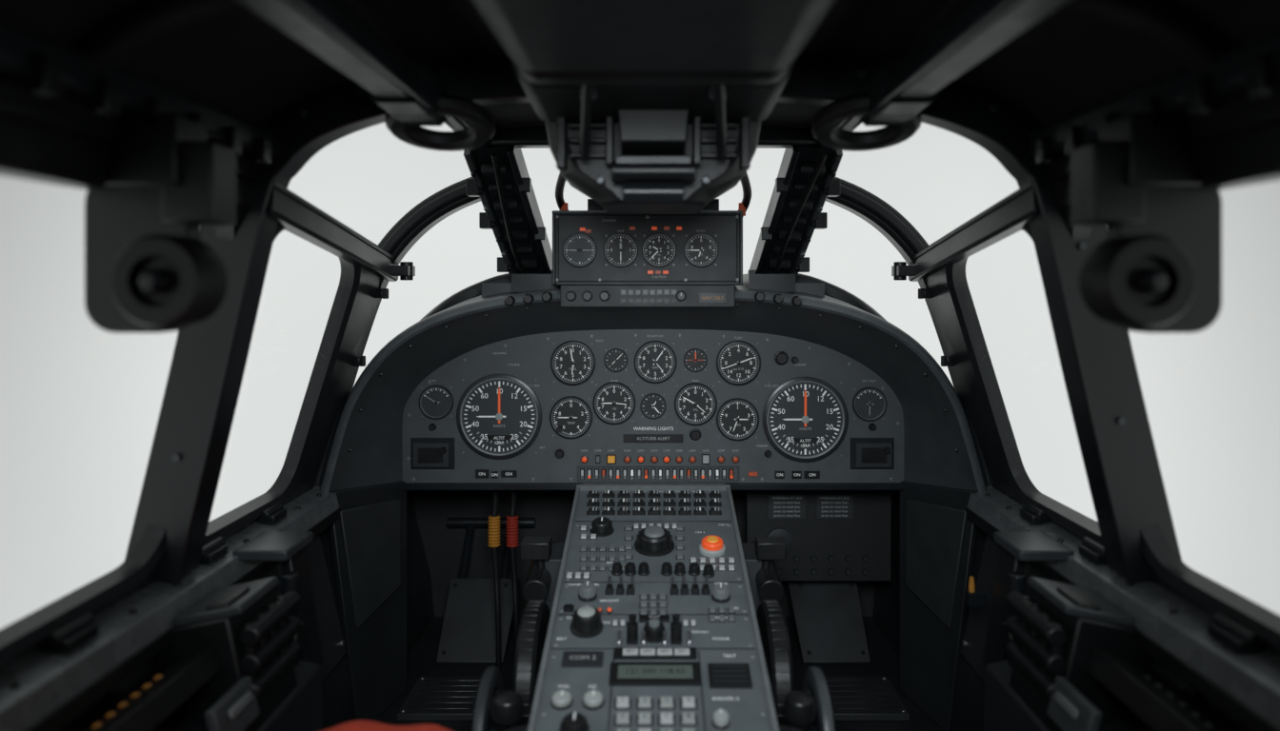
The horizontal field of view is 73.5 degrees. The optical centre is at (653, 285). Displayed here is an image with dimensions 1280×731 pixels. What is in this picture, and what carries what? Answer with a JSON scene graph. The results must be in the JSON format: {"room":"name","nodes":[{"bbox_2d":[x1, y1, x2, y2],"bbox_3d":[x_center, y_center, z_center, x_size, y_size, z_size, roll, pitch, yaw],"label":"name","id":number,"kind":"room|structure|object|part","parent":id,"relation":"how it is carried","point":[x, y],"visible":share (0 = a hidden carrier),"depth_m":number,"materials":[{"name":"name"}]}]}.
{"room":"control cabin","nodes":[
{"label":"control cabin","id":0,"kind":"room"},
{"bbox_2d":[54,490,434,730],"bbox_3d":[-0.620,0.612,0.780,0.116,0.477,3.000,0,0,0],"label":"wall","id":1,"kind":"structure","parent":0,"point":[337,697],"depth_m":1.58,"materials":[{"name":"metal"}]},
{"bbox_2d":[0,485,340,730],"bbox_3d":[-0.648,0.403,0.480,0.103,0.084,2.360,0,0,0],"label":"trim","id":2,"kind":"structure","parent":1,"relation":"attached to","point":[80,662],"depth_m":0.99,"materials":[{"name":"metal"}]},
{"bbox_2d":[0,0,1279,130],"bbox_3d":[0.000,-0.225,0.390,1.109,0.173,2.220,0,0,0],"label":"ceiling","id":3,"kind":"structure","parent":0,"point":[235,61],"depth_m":0.92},
{"bbox_2d":[238,0,494,151],"bbox_3d":[-0.278,-0.226,0.690,0.140,0.083,0.980,0,0,0],"label":"strut","id":4,"kind":"object","parent":3,"relation":"attached to","point":[411,97],"visible":1,"depth_m":0.90,"materials":[{"name":"black plastic"}]},
{"bbox_2d":[0,0,1279,670],"bbox_3d":[0.000,0.031,0.602,1.368,0.705,2.602,0,0,0],"label":"canopy frame","id":5,"kind":"object","parent":3,"relation":"attached to","point":[49,135],"visible":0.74,"depth_m":1.10,"materials":[{"name":"black metal"}]},
{"bbox_2d":[84,112,236,333],"bbox_3d":[-0.480,-0.059,0.820,0.143,0.211,0.110,0,0,0],"label":"lamp","id":6,"kind":"object","parent":5,"relation":"attached to","point":[150,269],"depth_m":0.82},
{"bbox_3d":[-0.424,-0.185,0.410,0.278,0.184,2.220,0,0,0],"label":"roof rail","id":7,"kind":"part","parent":5,"relation":"part of","materials":[{"name":"metal"}]},
{"bbox_3d":[-0.470,0.173,1.789,0.469,0.419,0.068,0,0,-31],"label":"windshield frame","id":8,"kind":"part","parent":5,"relation":"part of","materials":[{"name":"paint"}]},
{"bbox_3d":[0.470,0.173,1.789,0.469,0.419,0.068,0,0,31],"label":"windshield frame","id":9,"kind":"part","parent":5,"relation":"part of","materials":[{"name":"paint"}]},
{"bbox_3d":[0.424,-0.185,0.410,0.278,0.184,2.220,0,0,0],"label":"roof rail","id":10,"kind":"part","parent":5,"relation":"part of","materials":[{"name":"metal"}]},
{"bbox_2d":[1070,112,1221,333],"bbox_3d":[0.480,-0.059,0.820,0.143,0.211,0.110,0,0,0],"label":"lamp","id":11,"kind":"object","parent":5,"relation":"attached to","point":[1157,267],"depth_m":0.82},
{"bbox_2d":[468,0,838,213],"bbox_3d":[0.000,-0.205,0.895,0.388,0.191,0.890,0,0,0],"label":"console","id":12,"kind":"object","parent":3,"relation":"attached to","point":[645,106],"visible":1,"depth_m":0.96,"materials":[{"name":"black plastic"}]},
{"bbox_2d":[812,0,1068,151],"bbox_3d":[0.278,-0.226,0.690,0.140,0.083,0.980,0,0,0],"label":"strut","id":13,"kind":"object","parent":3,"relation":"attached to","point":[894,97],"visible":1,"depth_m":0.90,"materials":[{"name":"black plastic"}]},
{"bbox_2d":[409,490,897,617],"bbox_3d":[0.000,0.485,2.215,1.326,0.730,0.030,0,0,0],"label":"wall","id":14,"kind":"structure","parent":0,"point":[443,545],"depth_m":2.20,"materials":[{"name":"metal"}]},
{"bbox_2d":[745,490,890,580],"bbox_3d":[0.381,0.569,1.984,0.330,0.220,0.052,0,0,0],"label":"breaker panel","id":15,"kind":"object","parent":14,"relation":"attached to","point":[829,535],"visible":0.92,"depth_m":1.97,"materials":[{"name":"paint"}]},
{"bbox_2d":[373,617,943,730],"bbox_3d":[0.000,0.870,0.800,1.500,0.040,3.100,0,0,0],"label":"floor","id":16,"kind":"structure","parent":0,"point":[422,659],"depth_m":1.89,"materials":[{"name":"paint"}]},
{"bbox_2d":[67,532,322,730],"bbox_3d":[-0.553,0.619,0.880,0.149,0.463,0.960,0,0,0],"label":"console","id":17,"kind":"object","parent":16,"relation":"on","point":[246,656],"visible":1,"depth_m":1.07,"materials":[{"name":"paint"}]},
{"bbox_2d":[321,720,452,730],"bbox_3d":[-0.310,0.668,0.780,0.280,0.364,0.540,0,0,0],"label":"seat","id":18,"kind":"object","parent":16,"relation":"on","point":[353,726],"visible":1,"depth_m":0.97,"materials":[{"name":"red fabric"}]},
{"bbox_2d":[397,677,481,720],"bbox_3d":[-0.420,0.841,1.750,0.160,0.017,0.160,0,0,0],"label":"floor plate","id":19,"kind":"object","parent":16,"relation":"on","point":[430,698],"visible":0.76,"depth_m":1.73,"materials":[{"name":"paint"}]},
{"bbox_2d":[436,518,535,664],"bbox_3d":[-0.410,0.719,2.046,0.220,0.261,0.271,0,0,0],"label":"rudder pedal","id":20,"kind":"object","parent":16,"relation":"on","point":[468,633],"visible":0.86,"depth_m":1.99,"materials":[{"name":"paint"}]},
{"bbox_3d":[-0.403,0.775,1.985,0.165,0.148,0.148,0,0,0],"label":"tread plate","id":21,"kind":"part","parent":20,"relation":"part of","materials":[{"name":"paint"}]},
{"bbox_3d":[-0.410,0.658,2.113,0.220,0.139,0.139,0,0,0],"label":"pedal arm","id":22,"kind":"part","parent":20,"relation":"part of","materials":[{"name":"paint"}]},
{"bbox_2d":[487,490,501,669],"bbox_3d":[-0.345,0.621,1.868,0.034,0.432,0.028,0,0,37],"label":"lever","id":23,"kind":"object","parent":16,"relation":"on","point":[494,520],"visible":0.96,"depth_m":1.86,"materials":[{"name":"black metal"}]},
{"bbox_2d":[505,490,519,659],"bbox_3d":[-0.305,0.621,1.868,0.034,0.432,0.028,0,0,37],"label":"lever","id":24,"kind":"object","parent":16,"relation":"on","point":[512,520],"visible":0.87,"depth_m":1.86,"materials":[{"name":"black metal"}]},
{"bbox_2d":[320,274,986,730],"bbox_3d":[0.000,0.414,1.901,1.326,0.872,0.597,0,0,0],"label":"surround","id":25,"kind":"object","parent":16,"relation":"on","point":[364,470],"visible":0.9,"depth_m":1.69,"materials":[{"name":"black plastic"}]},
{"bbox_3d":[-0.550,0.620,1.704,0.065,0.460,0.205,0,0,28],"label":"kick panel","id":26,"kind":"part","parent":25,"relation":"part of","materials":[{"name":"paint"}]},
{"bbox_2d":[552,172,751,307],"bbox_3d":[0.000,-0.085,1.554,0.376,0.250,0.411,0,0,0],"label":"box","id":27,"kind":"object","parent":25,"relation":"on","point":[601,258],"visible":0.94,"depth_m":1.60,"materials":[{"name":"paint"}]},
{"bbox_2d":[401,329,904,490],"bbox_3d":[0.000,0.259,1.792,1.060,0.337,0.046,0,0,0],"label":"panel","id":28,"kind":"object","parent":25,"relation":"attached to","point":[562,410],"visible":0.99,"depth_m":1.79,"materials":[{"name":"paint"}]},
{"bbox_2d":[320,288,986,493],"bbox_3d":[0.000,0.209,1.708,1.275,0.419,0.185,0,0,0],"label":"hood","id":29,"kind":"object","parent":25,"relation":"attached to","point":[940,455],"depth_m":1.69,"materials":[{"name":"black metal"}]},
{"bbox_3d":[0.550,0.620,1.704,0.065,0.460,0.205,0,0,-28],"label":"kick panel","id":30,"kind":"part","parent":25,"relation":"part of","materials":[{"name":"paint"}]},
{"bbox_2d":[471,482,835,730],"bbox_3d":[0.000,0.623,1.294,0.500,0.454,0.991,0,0,0],"label":"pedestal","id":31,"kind":"object","parent":16,"relation":"on","point":[653,612],"visible":1,"depth_m":1.27,"materials":[{"name":"paint"}]},
{"bbox_3d":[0.000,0.499,1.253,0.305,0.206,0.908,0,0,0],"label":"edge trim","id":32,"kind":"part","parent":31,"relation":"part of","materials":[{"name":"grey plastic"}]},
{"bbox_2d":[786,580,870,664],"bbox_3d":[0.410,0.719,2.046,0.220,0.261,0.271,0,0,0],"label":"rudder pedal","id":33,"kind":"object","parent":16,"relation":"on","point":[828,616],"visible":0.85,"depth_m":1.98,"materials":[{"name":"paint"}]},
{"bbox_2d":[824,677,909,720],"bbox_3d":[0.420,0.841,1.750,0.160,0.017,0.160,0,0,0],"label":"floor mat","id":34,"kind":"object","parent":16,"relation":"on","point":[852,698],"visible":0.73,"depth_m":1.73,"materials":[{"name":"paint"}]},
{"bbox_2d":[964,532,1239,730],"bbox_3d":[0.553,0.619,0.905,0.149,0.463,1.010,0,0,0],"label":"console","id":35,"kind":"object","parent":16,"relation":"on","point":[1058,656],"visible":0.98,"depth_m":1.07,"materials":[{"name":"paint"}]},
{"bbox_2d":[872,490,1252,730],"bbox_3d":[0.620,0.612,0.780,0.116,0.477,3.000,0,0,0],"label":"wall","id":36,"kind":"structure","parent":0,"point":[969,697],"depth_m":1.57,"materials":[{"name":"metal"}]},
{"bbox_2d":[965,485,1279,730],"bbox_3d":[0.648,0.403,0.480,0.103,0.084,2.360,0,0,0],"label":"trim","id":37,"kind":"structure","parent":36,"relation":"attached to","point":[1226,662],"depth_m":1.01,"materials":[{"name":"metal"}]}
]}

